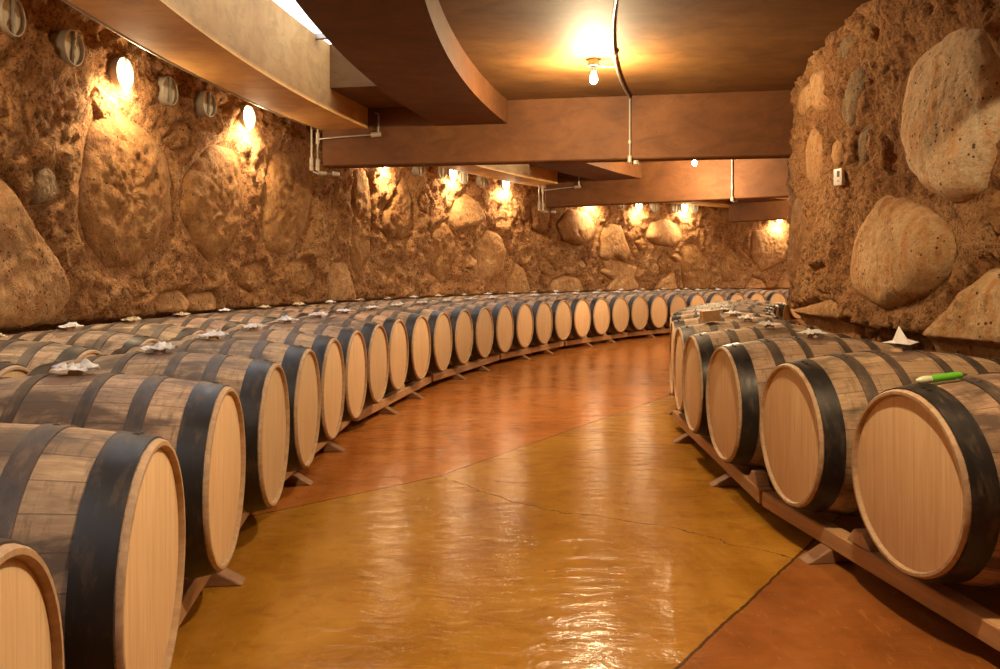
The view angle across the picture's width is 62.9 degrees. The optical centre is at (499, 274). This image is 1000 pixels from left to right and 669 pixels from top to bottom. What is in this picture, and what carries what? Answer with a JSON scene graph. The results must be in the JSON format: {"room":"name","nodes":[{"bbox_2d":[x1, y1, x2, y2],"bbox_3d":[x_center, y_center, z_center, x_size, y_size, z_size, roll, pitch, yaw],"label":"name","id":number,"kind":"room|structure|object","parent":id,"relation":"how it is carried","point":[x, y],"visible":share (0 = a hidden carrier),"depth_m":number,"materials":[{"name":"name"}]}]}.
{"room":"wine cellar","nodes":[
{"label":"wine cellar","id":0,"kind":"room"},
{"bbox_2d":[0,0,999,359],"bbox_3d":[3.206,-0.505,8.875,11.218,3.350,29.708,0,0,21],"label":"wall","id":1,"kind":"structure","parent":0,"point":[116,205],"depth_m":6.22,"materials":[{"name":"stone"}]},
{"bbox_2d":[0,0,25,36],"bbox_3d":[-2.955,-1.521,4.805,0.225,0.236,0.236,0,0,1],"label":"wall light","id":2,"kind":"object","parent":1,"relation":"attached to","point":[13,10],"visible":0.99,"depth_m":4.79,"materials":[{"name":"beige glass"}]},
{"bbox_2d":[50,29,84,65],"bbox_3d":[-2.932,-1.510,5.447,0.225,0.236,0.236,0,0,3],"label":"wall light","id":3,"kind":"object","parent":1,"relation":"attached to","point":[68,43],"visible":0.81,"depth_m":5.42,"materials":[{"name":"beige glass"}]},
{"bbox_2d":[108,57,133,88],"bbox_3d":[-2.886,-1.501,6.085,0.225,0.236,0.236,0,0,5],"label":"wall light","id":4,"kind":"object","parent":1,"relation":"attached to","point":[120,68],"visible":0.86,"depth_m":6.06,"materials":[{"name":"white"}]},
{"bbox_2d":[156,76,177,105],"bbox_3d":[-2.812,-1.516,6.750,0.225,0.236,0.236,0,0,7],"label":"wall light","id":5,"kind":"object","parent":1,"relation":"attached to","point":[167,86],"visible":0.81,"depth_m":6.72,"materials":[{"name":"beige glass"}]},
{"bbox_2d":[193,91,215,116],"bbox_3d":[-2.718,-1.542,7.387,0.225,0.236,0.236,0,0,9],"label":"wall light","id":6,"kind":"object","parent":1,"relation":"attached to","point":[204,105],"visible":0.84,"depth_m":7.33,"materials":[{"name":"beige glass"}]},
{"bbox_2d":[239,105,254,128],"bbox_3d":[-2.580,-1.564,8.114,0.225,0.236,0.236,0,0,12],"label":"wall light","id":7,"kind":"object","parent":1,"relation":"attached to","point":[247,117],"visible":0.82,"depth_m":8.08,"materials":[{"name":"white"}]},
{"bbox_2d":[411,166,424,175],"bbox_3d":[-1.258,-1.569,12.026,0.225,0.236,0.236,0,0,25],"label":"wall light","id":8,"kind":"object","parent":1,"relation":"attached to","point":[417,171],"visible":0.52,"depth_m":11.97,"materials":[{"name":"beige glass"}]},
{"bbox_2d":[436,166,445,178],"bbox_3d":[-0.975,-1.597,12.593,0.225,0.236,0.236,0,0,28],"label":"wall light","id":9,"kind":"object","parent":1,"relation":"attached to","point":[441,172],"visible":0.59,"depth_m":12.54,"materials":[{"name":"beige glass"}]},
{"bbox_2d":[447,169,456,180],"bbox_3d":[-0.822,-1.600,12.880,0.225,0.236,0.236,0,0,29],"label":"wall light","id":10,"kind":"object","parent":1,"relation":"attached to","point":[453,176],"visible":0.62,"depth_m":12.82,"materials":[{"name":"white"}]},
{"bbox_2d":[457,172,467,183],"bbox_3d":[-0.661,-1.573,13.168,0.225,0.236,0.236,0,0,30],"label":"wall light","id":11,"kind":"object","parent":1,"relation":"attached to","point":[462,177],"visible":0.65,"depth_m":13.11,"materials":[{"name":"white glass"}]},
{"bbox_2d":[475,175,486,186],"bbox_3d":[-0.366,-1.583,13.667,0.225,0.236,0.236,0,0,32],"label":"wall light","id":12,"kind":"object","parent":1,"relation":"attached to","point":[481,181],"visible":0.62,"depth_m":13.60,"materials":[{"name":"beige glass"}]},
{"bbox_2d":[499,180,509,190],"bbox_3d":[0.023,-1.583,14.271,0.225,0.236,0.236,0,0,34],"label":"wall light","id":13,"kind":"object","parent":1,"relation":"attached to","point":[505,185],"visible":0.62,"depth_m":14.20,"materials":[{"name":"white"}]},
{"bbox_2d":[670,203,678,212],"bbox_3d":[3.870,-1.500,18.373,0.236,0.236,0.225,0,0,-38],"label":"wall light","id":14,"kind":"object","parent":1,"relation":"attached to","point":[674,208],"visible":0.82,"depth_m":18.29,"materials":[{"name":"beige glass"}]},
{"bbox_2d":[834,168,844,185],"bbox_3d":[2.386,-0.689,5.755,0.032,0.116,0.080,0,0,-20],"label":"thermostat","id":15,"kind":"object","parent":1,"relation":"attached to","point":[839,174],"visible":0.93,"depth_m":5.73,"materials":[{"name":"white plastic"}]},
{"bbox_2d":[170,328,999,668],"bbox_3d":[3.122,1.195,8.887,11.519,0.150,30.192,0,0,21],"label":"floor","id":16,"kind":"structure","parent":0,"point":[542,511],"depth_m":3.22,"materials":[{"name":"concrete"}]},
{"bbox_2d":[0,538,63,668],"bbox_3d":[-1.123,0.654,0.974,0.950,0.699,0.687,0,0,-13],"label":"wine barrel","id":17,"kind":"object","parent":16,"relation":"on","point":[31,632],"visible":1,"depth_m":1.22,"materials":[{"name":"brown wood"}]},
{"bbox_2d":[178,512,249,626],"bbox_3d":[-1.357,1.031,2.519,0.953,0.178,2.289,0,0,-7],"label":"rack","id":18,"kind":"object","parent":16,"relation":"on","point":[192,588],"visible":0.08,"depth_m":2.79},
{"bbox_2d":[0,421,185,668],"bbox_3d":[-1.224,0.654,1.733,0.950,0.699,0.687,0,0,-10],"label":"wine barrel","id":19,"kind":"object","parent":18,"relation":"on","point":[103,510],"visible":0.93,"depth_m":1.62,"materials":[{"name":"brown wood"}]},
{"bbox_2d":[0,370,245,578],"bbox_3d":[-1.360,0.654,2.625,0.950,0.699,0.687,0,0,-7],"label":"wine barrel","id":20,"kind":"object","parent":18,"relation":"on","point":[203,421],"visible":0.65,"depth_m":2.48,"materials":[{"name":"brown wood"}]},
{"bbox_2d":[51,358,98,370],"bbox_3d":[-1.362,0.286,2.624,0.142,0.038,0.104,0,0,-21],"label":"crumpled paper","id":21,"kind":"object","parent":20,"relation":"on","point":[85,364],"visible":1,"depth_m":2.61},
{"bbox_2d":[26,349,289,512],"bbox_3d":[-1.399,0.654,3.360,0.950,0.699,0.687,0,0,-4],"label":"wine barrel","id":22,"kind":"object","parent":18,"relation":"on","point":[261,387],"visible":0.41,"depth_m":3.24,"materials":[{"name":"brown wood"}]},
{"bbox_2d":[141,341,178,349],"bbox_3d":[-1.399,0.288,3.362,0.146,0.034,0.094,0,0,-8],"label":"crumpled paper","id":23,"kind":"object","parent":22,"relation":"on","point":[160,345],"visible":1,"depth_m":3.34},
{"bbox_2d":[284,421,349,484],"bbox_3d":[-1.477,1.031,4.810,0.953,0.178,2.289,0,0,1],"label":"rack","id":24,"kind":"object","parent":16,"relation":"on","point":[291,478],"visible":0.16,"depth_m":4.88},
{"bbox_2d":[109,336,320,471],"bbox_3d":[-1.421,0.654,4.059,0.950,0.699,0.687,0,0,-2],"label":"wine barrel","id":25,"kind":"object","parent":24,"relation":"on","point":[299,364],"visible":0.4,"depth_m":3.95,"materials":[{"name":"brown wood"}]},
{"bbox_2d":[198,329,229,336],"bbox_3d":[-1.422,0.287,4.059,0.146,0.035,0.104,0,0,-10],"label":"crumpled paper","id":26,"kind":"object","parent":25,"relation":"on","point":[213,332],"visible":1,"depth_m":4.04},
{"bbox_2d":[169,327,344,442],"bbox_3d":[-1.433,0.654,4.760,0.950,0.699,0.687,0,0,1],"label":"wine barrel","id":27,"kind":"object","parent":24,"relation":"on","point":[327,349],"visible":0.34,"depth_m":4.67,"materials":[{"name":"brown wood"}]},
{"bbox_2d":[242,323,266,327],"bbox_3d":[-1.433,0.291,4.757,0.143,0.027,0.101,0,0,1],"label":"crumpled paper","id":28,"kind":"object","parent":27,"relation":"on","point":[250,325],"visible":1,"depth_m":4.73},
{"bbox_2d":[217,321,367,421],"bbox_3d":[-1.417,0.654,5.460,0.950,0.699,0.687,0,0,3],"label":"wine barrel","id":29,"kind":"object","parent":24,"relation":"on","point":[352,342],"visible":0.3,"depth_m":5.36,"materials":[{"name":"brown wood"}]},
{"bbox_2d":[351,375,430,420],"bbox_3d":[-1.229,1.031,7.088,0.953,0.178,2.289,0,0,9],"label":"rack","id":30,"kind":"object","parent":16,"relation":"on","point":[407,391],"visible":0.32,"depth_m":6.85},
{"bbox_2d":[259,315,388,404],"bbox_3d":[-1.369,0.654,6.159,0.950,0.699,0.687,0,0,6],"label":"wine barrel","id":31,"kind":"object","parent":30,"relation":"on","point":[374,334],"visible":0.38,"depth_m":6.05,"materials":[{"name":"brown wood"}]},
{"bbox_2d":[294,311,408,391],"bbox_3d":[-1.301,0.654,6.858,0.950,0.699,0.687,0,0,8],"label":"wine barrel","id":32,"kind":"object","parent":30,"relation":"on","point":[395,328],"visible":0.3,"depth_m":6.74,"materials":[{"name":"brown wood"}]},
{"bbox_2d":[333,308,430,381],"bbox_3d":[-1.174,0.654,7.548,0.950,0.699,0.687,0,0,11],"label":"wine barrel","id":33,"kind":"object","parent":30,"relation":"on","point":[417,326],"visible":0.34,"depth_m":7.40,"materials":[{"name":"brown wood"}]},
{"bbox_2d":[426,354,498,381],"bbox_3d":[-0.698,1.031,9.314,0.953,0.178,2.289,0,0,18],"label":"rack","id":34,"kind":"object","parent":16,"relation":"on","point":[451,372],"visible":0.3,"depth_m":8.99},
{"bbox_2d":[366,305,451,372],"bbox_3d":[-1.017,0.654,8.232,0.950,0.699,0.687,0,0,13],"label":"wine barrel","id":35,"kind":"object","parent":34,"relation":"on","point":[439,322],"visible":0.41,"depth_m":8.06,"materials":[{"name":"brown wood"}]},
{"bbox_2d":[394,303,472,365],"bbox_3d":[-0.831,0.654,8.908,0.950,0.699,0.687,0,0,16],"label":"wine barrel","id":36,"kind":"object","parent":34,"relation":"on","point":[460,318],"visible":0.27,"depth_m":8.73,"materials":[{"name":"brown wood"}]},
{"bbox_2d":[426,301,493,359],"bbox_3d":[-0.615,0.654,9.574,0.950,0.699,0.687,0,0,18],"label":"wine barrel","id":37,"kind":"object","parent":34,"relation":"on","point":[481,316],"visible":0.38,"depth_m":9.37,"materials":[{"name":"brown wood"}]},
{"bbox_2d":[450,299,513,354],"bbox_3d":[-0.371,0.654,10.230,0.950,0.699,0.687,0,0,21],"label":"wine barrel","id":38,"kind":"object","parent":34,"relation":"on","point":[503,322],"visible":0.41,"depth_m":10.02,"materials":[{"name":"brown wood"}]},
{"bbox_2d":[488,341,563,359],"bbox_3d":[0.145,1.031,11.441,0.953,0.178,2.289,0,0,26],"label":"rack","id":39,"kind":"object","parent":16,"relation":"on","point":[541,349],"visible":0.35,"depth_m":11.12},
{"bbox_2d":[472,298,533,349],"bbox_3d":[-0.098,0.654,10.875,0.950,0.699,0.687,0,0,24],"label":"wine barrel","id":40,"kind":"object","parent":39,"relation":"on","point":[522,313],"visible":0.37,"depth_m":10.65,"materials":[{"name":"brown wood"}]},
{"bbox_2d":[495,297,552,345],"bbox_3d":[0.195,0.654,11.511,0.950,0.699,0.687,0,0,26],"label":"wine barrel","id":41,"kind":"object","parent":39,"relation":"on","point":[541,310],"visible":0.39,"depth_m":11.27,"materials":[{"name":"brown wood"}]},
{"bbox_2d":[517,296,571,342],"bbox_3d":[0.516,0.654,12.132,0.950,0.699,0.687,0,0,29],"label":"wine barrel","id":42,"kind":"object","parent":39,"relation":"on","point":[561,310],"visible":0.4,"depth_m":11.88,"materials":[{"name":"brown wood"}]},
{"bbox_2d":[548,331,627,346],"bbox_3d":[1.283,1.031,13.426,0.953,0.178,2.289,0,0,34],"label":"rack","id":43,"kind":"object","parent":16,"relation":"on","point":[605,338],"visible":0.59,"depth_m":13.17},
{"bbox_2d":[538,295,590,338],"bbox_3d":[0.864,0.654,12.740,0.950,0.699,0.687,0,0,31],"label":"wine barrel","id":44,"kind":"object","parent":43,"relation":"on","point":[580,308],"visible":0.37,"depth_m":12.47,"materials":[{"name":"brown wood"}]},
{"bbox_2d":[563,294,609,336],"bbox_3d":[1.238,0.654,13.331,0.950,0.699,0.687,0,0,34],"label":"wine barrel","id":45,"kind":"object","parent":43,"relation":"on","point":[599,307],"visible":0.38,"depth_m":13.04,"materials":[{"name":"brown wood"}]},
{"bbox_2d":[581,293,628,333],"bbox_3d":[1.637,0.654,13.906,0.950,0.699,0.687,0,0,36],"label":"wine barrel","id":46,"kind":"object","parent":43,"relation":"on","point":[618,306],"visible":0.41,"depth_m":13.60,"materials":[{"name":"brown wood"}]},
{"bbox_2d":[612,326,669,337],"bbox_3d":[2.693,1.031,15.229,0.953,0.178,2.289,0,0,42],"label":"rack","id":47,"kind":"object","parent":16,"relation":"on","point":[640,333],"visible":0.44,"depth_m":14.68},
{"bbox_2d":[604,292,647,331],"bbox_3d":[2.062,0.654,14.462,0.950,0.699,0.687,0,0,39],"label":"wine barrel","id":48,"kind":"object","parent":47,"relation":"on","point":[638,307],"visible":0.49,"depth_m":14.14,"materials":[{"name":"brown wood"}]},
{"bbox_2d":[625,292,667,329],"bbox_3d":[2.510,0.654,14.999,0.950,0.699,0.687,0,0,41],"label":"wine barrel","id":49,"kind":"object","parent":47,"relation":"on","point":[657,305],"visible":0.39,"depth_m":14.68,"materials":[{"name":"brown wood"}]},
{"bbox_2d":[644,291,686,327],"bbox_3d":[2.981,0.654,15.517,0.950,0.699,0.687,0,0,44],"label":"wine barrel","id":50,"kind":"object","parent":47,"relation":"on","point":[675,302],"visible":0.32,"depth_m":15.16,"materials":[{"name":"brown wood"}]},
{"bbox_2d":[667,291,705,306],"bbox_3d":[3.475,0.654,16.013,0.687,0.699,0.950,0,0,-44],"label":"wine barrel","id":51,"kind":"object","parent":47,"relation":"on","point":[692,299],"visible":0.25,"depth_m":15.67,"materials":[{"name":"brown wood"}]},
{"bbox_2d":[672,410,772,503],"bbox_3d":[1.617,1.031,4.906,0.953,0.178,2.230,0,0,2],"label":"rack","id":52,"kind":"object","parent":16,"relation":"on","point":[755,482],"visible":0.39,"depth_m":4.32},
{"bbox_2d":[673,319,817,412],"bbox_3d":[1.719,0.654,5.679,0.950,0.699,0.687,0,0,5],"label":"wine barrel","id":53,"kind":"object","parent":52,"relation":"on","point":[682,333],"visible":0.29,"depth_m":5.63,"materials":[{"name":"brown wood"}]},
{"bbox_2d":[700,310,719,321],"bbox_3d":[1.462,0.284,5.702,0.124,0.083,0.070,0,0,-6],"label":"wood block","id":54,"kind":"object","parent":53,"relation":"on","point":[706,315],"visible":1,"depth_m":5.67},
{"bbox_2d":[682,325,851,435],"bbox_3d":[1.632,0.654,4.951,0.950,0.699,0.687,0,0,2],"label":"wine barrel","id":55,"kind":"object","parent":52,"relation":"on","point":[699,348],"visible":0.33,"depth_m":4.85,"materials":[{"name":"brown wood"}]},
{"bbox_2d":[755,320,781,325],"bbox_3d":[1.633,0.290,4.949,0.147,0.030,0.103,0,0,2],"label":"crumpled paper","id":56,"kind":"object","parent":55,"relation":"on","point":[768,322],"visible":1,"depth_m":4.94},
{"bbox_2d":[706,334,909,468],"bbox_3d":[1.608,0.654,4.206,0.950,0.699,0.687,0,0,-1],"label":"wine barrel","id":57,"kind":"object","parent":52,"relation":"on","point":[737,373],"visible":0.47,"depth_m":4.05,"materials":[{"name":"brown wood"}]},
{"bbox_2d":[796,328,826,334],"bbox_3d":[1.606,0.289,4.206,0.142,0.033,0.105,0,0,-9],"label":"crumpled paper","id":58,"kind":"object","parent":57,"relation":"on","point":[808,331],"visible":1,"depth_m":4.20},
{"bbox_2d":[762,491,999,651],"bbox_3d":[1.734,1.031,2.710,0.953,0.178,2.230,0,0,-8],"label":"rack","id":59,"kind":"object","parent":16,"relation":"on","point":[837,545],"visible":0.63,"depth_m":2.89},
{"bbox_2d":[759,347,999,516],"bbox_3d":[1.663,0.654,3.429,0.950,0.699,0.687,0,0,-5],"label":"wine barrel","id":60,"kind":"object","parent":59,"relation":"on","point":[811,409],"visible":0.59,"depth_m":3.26,"materials":[{"name":"brown wood"}]},
{"bbox_2d":[881,326,917,344],"bbox_3d":[1.675,0.251,3.411,0.159,0.078,0.058,0,0,7],"label":"folded paper","id":61,"kind":"object","parent":60,"relation":"on","point":[899,338],"visible":1,"depth_m":3.41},
{"bbox_2d":[851,372,999,588],"bbox_3d":[1.754,0.654,2.679,0.950,0.699,0.687,0,0,-8],"label":"wine barrel","id":62,"kind":"object","parent":59,"relation":"on","point":[925,459],"visible":0.99,"depth_m":2.50,"materials":[{"name":"brown wood"}]},
{"bbox_2d":[915,372,966,384],"bbox_3d":[1.409,0.330,2.612,0.162,0.041,0.028,0,0,0],"label":"marker","id":63,"kind":"object","parent":62,"relation":"on","point":[943,377],"visible":1,"depth_m":2.60,"materials":[{"name":"plastic"}]},
{"bbox_3d":[6.208,1.031,18.142,2.289,0.178,0.953,0,0,-31],"label":"rack","id":64,"kind":"object","parent":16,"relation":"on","visible":0},
{"bbox_2d":[748,289,786,303],"bbox_3d":[5.652,0.654,17.767,0.687,0.699,0.950,0,0,-34],"label":"wine barrel","id":65,"kind":"object","parent":64,"relation":"on","point":[769,295],"visible":0.28,"depth_m":17.41,"materials":[{"name":"brown wood"}]},
{"bbox_2d":[772,289,800,319],"bbox_3d":[6.241,0.654,18.144,0.687,0.699,0.950,0,0,-31],"label":"wine barrel","id":66,"kind":"object","parent":64,"relation":"on","point":[793,316],"visible":0.22,"depth_m":17.74,"materials":[{"name":"brown wood"}]},
{"bbox_3d":[1.941,1.031,7.077,0.953,0.178,2.230,0,0,12],"label":"rack","id":67,"kind":"object","parent":16,"relation":"on","visible":0},
{"bbox_2d":[672,307,775,315],"bbox_3d":[2.133,0.654,7.827,0.950,0.699,0.687,0,0,15],"label":"wine barrel","id":68,"kind":"object","parent":67,"relation":"on","point":[734,309],"visible":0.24,"depth_m":7.77,"materials":[{"name":"brown wood"}]},
{"bbox_2d":[670,310,783,324],"bbox_3d":[1.964,0.654,7.118,0.950,0.699,0.687,0,0,12],"label":"wine barrel","id":69,"kind":"object","parent":67,"relation":"on","point":[696,314],"visible":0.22,"depth_m":7.05,"materials":[{"name":"brown wood"}]},
{"bbox_2d":[669,314,797,396],"bbox_3d":[1.826,0.654,6.402,0.950,0.699,0.687,0,0,8],"label":"wine barrel","id":70,"kind":"object","parent":67,"relation":"on","point":[675,324],"visible":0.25,"depth_m":6.34,"materials":[{"name":"brown wood"}]},
{"bbox_3d":[4.346,1.031,16.811,2.289,0.178,0.953,0,0,-40],"label":"rack","id":71,"kind":"object","parent":16,"relation":"on","visible":0},
{"bbox_2d":[685,290,724,302],"bbox_3d":[3.990,0.654,16.487,0.687,0.699,0.950,0,0,-41],"label":"wine barrel","id":72,"kind":"object","parent":71,"relation":"on","point":[710,297],"visible":0.2,"depth_m":16.14,"materials":[{"name":"brown wood"}]},
{"bbox_2d":[710,290,744,300],"bbox_3d":[4.525,0.654,16.938,0.687,0.699,0.950,0,0,-39],"label":"wine barrel","id":73,"kind":"object","parent":71,"relation":"on","point":[728,295],"visible":0.25,"depth_m":16.60,"materials":[{"name":"brown wood"}]},
{"bbox_2d":[728,289,765,300],"bbox_3d":[5.079,0.654,17.365,0.687,0.699,0.950,0,0,-36],"label":"wine barrel","id":74,"kind":"object","parent":71,"relation":"on","point":[751,295],"visible":0.25,"depth_m":17.01,"materials":[{"name":"brown wood"}]},
{"bbox_3d":[-2.478,1.058,4.203,0.953,0.124,2.436,0,0,-1],"label":"rack","id":75,"kind":"object","parent":16,"relation":"on","visible":0},
{"bbox_2d":[0,361,29,377],"bbox_3d":[-2.441,0.654,3.282,0.950,0.699,0.687,0,0,-4],"label":"wine barrel","id":76,"kind":"object","parent":75,"relation":"on","point":[7,369],"visible":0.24,"depth_m":3.33,"materials":[{"name":"brown wood"}]},
{"bbox_2d":[0,339,103,370],"bbox_3d":[-2.478,0.654,4.006,0.950,0.699,0.687,0,0,-2],"label":"wine barrel","id":77,"kind":"object","parent":75,"relation":"on","point":[28,354],"visible":0.27,"depth_m":3.89,"materials":[{"name":"brown wood"}]},
{"bbox_2d":[0,327,158,354],"bbox_3d":[-2.483,0.654,4.732,0.950,0.699,0.687,0,0,1],"label":"wine barrel","id":78,"kind":"object","parent":75,"relation":"on","point":[105,342],"visible":0.2,"depth_m":4.61,"materials":[{"name":"brown wood"}]},
{"bbox_2d":[58,322,83,327],"bbox_3d":[-2.481,0.287,4.733,0.130,0.034,0.086,0,0,-3],"label":"crumpled paper","id":79,"kind":"object","parent":78,"relation":"on","point":[69,324],"visible":1,"depth_m":4.72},
{"bbox_3d":[-2.346,1.058,6.636,0.953,0.124,2.436,0,0,7],"label":"rack","id":80,"kind":"object","parent":16,"relation":"on","visible":0},
{"bbox_2d":[63,321,205,341],"bbox_3d":[-2.458,0.654,5.457,0.950,0.699,0.687,0,0,3],"label":"wine barrel","id":81,"kind":"object","parent":80,"relation":"on","point":[161,332],"visible":0.2,"depth_m":5.33,"materials":[{"name":"brown wood"}]},
{"bbox_2d":[125,315,245,331],"bbox_3d":[-2.402,0.654,6.180,0.950,0.699,0.687,0,0,6],"label":"wine barrel","id":82,"kind":"object","parent":80,"relation":"on","point":[206,324],"visible":0.2,"depth_m":6.06,"materials":[{"name":"brown wood"}]},
{"bbox_2d":[186,311,278,324],"bbox_3d":[-2.315,0.654,6.900,0.950,0.699,0.687,0,0,8],"label":"wine barrel","id":83,"kind":"object","parent":80,"relation":"on","point":[246,319],"visible":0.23,"depth_m":6.77,"materials":[{"name":"brown wood"}]},
{"bbox_2d":[229,308,309,318],"bbox_3d":[-2.198,0.654,7.616,0.950,0.699,0.687,0,0,11],"label":"wine barrel","id":84,"kind":"object","parent":80,"relation":"on","point":[277,313],"visible":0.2,"depth_m":7.49,"materials":[{"name":"brown wood"}]},
{"bbox_3d":[-1.868,1.058,9.026,0.953,0.124,2.436,0,0,15],"label":"rack","id":85,"kind":"object","parent":16,"relation":"on","visible":0},
{"bbox_2d":[269,305,341,313],"bbox_3d":[-2.050,0.654,8.326,0.950,0.699,0.687,0,0,13],"label":"wine barrel","id":86,"kind":"object","parent":85,"relation":"on","point":[298,308],"visible":0.16,"depth_m":8.21,"materials":[{"name":"brown wood"}]},
{"bbox_2d":[305,303,369,309],"bbox_3d":[-1.872,0.654,9.030,0.950,0.699,0.687,0,0,15],"label":"wine barrel","id":87,"kind":"object","parent":85,"relation":"on","point":[332,306],"visible":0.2,"depth_m":8.90,"materials":[{"name":"brown wood"}]},
{"bbox_2d":[336,301,394,306],"bbox_3d":[-1.664,0.654,9.725,0.950,0.699,0.687,0,0,18],"label":"wine barrel","id":88,"kind":"object","parent":85,"relation":"on","point":[359,303],"visible":0.16,"depth_m":9.60,"materials":[{"name":"brown wood"}]},
{"bbox_3d":[-1.054,1.058,11.323,0.953,0.124,2.436,0,0,24],"label":"rack","id":89,"kind":"object","parent":16,"relation":"on","visible":0},
{"bbox_2d":[366,299,419,305],"bbox_3d":[-1.427,0.654,10.410,0.950,0.699,0.687,0,0,20],"label":"wine barrel","id":90,"kind":"object","parent":89,"relation":"on","point":[387,301],"visible":0.15,"depth_m":10.29,"materials":[{"name":"brown wood"}]},
{"bbox_2d":[395,297,443,303],"bbox_3d":[-1.161,0.654,11.085,0.950,0.699,0.687,0,0,23],"label":"wine barrel","id":91,"kind":"object","parent":89,"relation":"on","point":[414,300],"visible":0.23,"depth_m":10.97,"materials":[{"name":"brown wood"}]},
{"bbox_2d":[423,296,467,301],"bbox_3d":[-0.866,0.654,11.748,0.950,0.699,0.687,0,0,25],"label":"wine barrel","id":92,"kind":"object","parent":89,"relation":"on","point":[438,298],"visible":0.17,"depth_m":11.62,"materials":[{"name":"brown wood"}]},
{"bbox_2d":[449,295,487,299],"bbox_3d":[-0.544,0.654,12.398,0.950,0.699,0.687,0,0,28],"label":"wine barrel","id":93,"kind":"object","parent":89,"relation":"on","point":[462,297],"visible":0.17,"depth_m":12.27,"materials":[{"name":"brown wood"}]},
{"bbox_3d":[2.559,1.031,9.175,0.953,0.178,2.230,0,0,21],"label":"rack","id":94,"kind":"object","parent":16,"relation":"on","visible":0},
{"bbox_2d":[678,304,772,312],"bbox_3d":[2.342,0.654,8.526,0.950,0.699,0.687,0,0,18],"label":"wine barrel","id":95,"kind":"object","parent":94,"relation":"on","point":[713,306],"visible":0.16,"depth_m":8.45,"materials":[{"name":"brown wood"}]},
{"bbox_2d":[687,302,774,313],"bbox_3d":[2.590,0.654,9.211,0.950,0.699,0.687,0,0,21],"label":"wine barrel","id":96,"kind":"object","parent":94,"relation":"on","point":[729,303],"visible":0.16,"depth_m":9.10,"materials":[{"name":"brown wood"}]},
{"bbox_2d":[699,300,781,316],"bbox_3d":[2.876,0.654,9.882,0.950,0.699,0.687,0,0,25],"label":"wine barrel","id":97,"kind":"object","parent":94,"relation":"on","point":[776,307],"visible":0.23,"depth_m":9.73,"materials":[{"name":"brown wood"}]},
{"bbox_2d":[713,299,789,320],"bbox_3d":[3.200,0.654,10.535,0.950,0.699,0.687,0,0,28],"label":"wine barrel","id":98,"kind":"object","parent":94,"relation":"on","point":[785,312],"visible":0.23,"depth_m":10.35,"materials":[{"name":"brown wood"}]},
{"bbox_2d":[330,0,870,168],"bbox_3d":[3.123,-2.015,8.887,11.518,0.530,30.192,0,0,21],"label":"ceiling","id":99,"kind":"structure","parent":0,"point":[525,49],"depth_m":6.34,"materials":[{"name":"concrete"}]},
{"bbox_2d":[273,0,330,43],"bbox_3d":[2.859,-2.148,8.988,8.053,0.057,27.760,0,0,21],"label":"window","id":100,"kind":"structure","parent":99,"relation":"attached to","point":[290,6],"depth_m":6.83,"materials":[{"name":"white glass"}]},
{"bbox_2d":[67,0,728,207],"bbox_3d":[2.446,-1.847,9.146,8.011,0.625,28.464,0,0,21],"label":"beam","id":101,"kind":"structure","parent":99,"relation":"attached to","point":[256,51],"depth_m":6.29,"materials":[{"name":"beige concrete"}]},
{"bbox_2d":[61,0,305,124],"bbox_3d":[-2.298,-1.550,5.560,0.270,0.032,5.675,0,0,4],"label":"conduit","id":102,"kind":"object","parent":101,"relation":"on","point":[64,1],"visible":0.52,"depth_m":5.69,"materials":[{"name":"metal"}]},
{"bbox_2d":[295,0,788,201],"bbox_3d":[3.416,-1.850,8.774,7.547,0.620,26.334,0,0,21],"label":"beam","id":103,"kind":"structure","parent":99,"relation":"attached to","point":[409,49],"depth_m":5.96,"materials":[{"name":"brown concrete"}]},
{"bbox_2d":[322,90,793,168],"bbox_3d":[0.962,-1.665,8.283,5.750,1.030,0.200,0,0,10],"label":"beam","id":104,"kind":"structure","parent":99,"relation":"attached to","point":[753,124],"depth_m":8.20,"materials":[{"name":"brown concrete"}]},
{"bbox_2d":[309,126,321,175],"bbox_3d":[-1.967,-1.552,8.774,0.043,0.955,0.302,0,0,12],"label":"conduit","id":105,"kind":"object","parent":104,"relation":"attached to","point":[311,157],"visible":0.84,"depth_m":8.64,"materials":[{"name":"metal"}]},
{"bbox_2d":[316,129,338,176],"bbox_3d":[-1.822,-1.534,8.638,0.249,0.992,0.054,0,0,-4],"label":"conduit","id":106,"kind":"object","parent":104,"relation":"attached to","point":[335,174],"visible":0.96,"depth_m":8.62,"materials":[{"name":"metal"}]},
{"bbox_2d":[319,112,380,139],"bbox_3d":[-1.573,-1.562,8.576,0.670,0.273,0.051,0,0,10],"label":"conduit","id":107,"kind":"object","parent":104,"relation":"attached to","point":[373,134],"visible":1,"depth_m":8.54,"materials":[{"name":"metal"}]},
{"bbox_2d":[587,58,613,83],"bbox_3d":[0.828,-1.679,6.747,0.221,0.203,0.110,0,0,9],"label":"ceiling lamp","id":108,"kind":"object","parent":99,"relation":"attached to","point":[593,63],"visible":1,"depth_m":6.73,"materials":[{"name":"glass"}]},
{"bbox_2d":[611,0,638,164],"bbox_3d":[0.950,-1.439,6.284,0.204,0.668,3.940,0,0,10],"label":"conduit","id":109,"kind":"object","parent":99,"relation":"attached to","point":[613,53],"visible":1,"depth_m":7.30,"materials":[{"name":"metal"}]},
{"bbox_2d":[546,158,788,207],"bbox_3d":[3.197,-1.665,12.633,5.470,1.030,0.200,0,0,30],"label":"beam","id":110,"kind":"structure","parent":99,"relation":"attached to","point":[709,180],"depth_m":12.74,"materials":[{"name":"brown concrete"}]},
{"bbox_2d":[731,160,737,201],"bbox_3d":[2.568,-1.439,10.762,0.184,0.668,3.897,0,0,30],"label":"conduit","id":111,"kind":"object","parent":110,"relation":"attached to","point":[732,197],"visible":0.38,"depth_m":12.31,"materials":[{"name":"metal"}]},
{"bbox_2d":[729,200,789,222],"bbox_3d":[6.751,-1.665,15.923,0.200,1.030,5.200,0,0,-40],"label":"beam","id":112,"kind":"structure","parent":99,"relation":"attached to","point":[740,211],"depth_m":17.30,"materials":[{"name":"brown concrete"}]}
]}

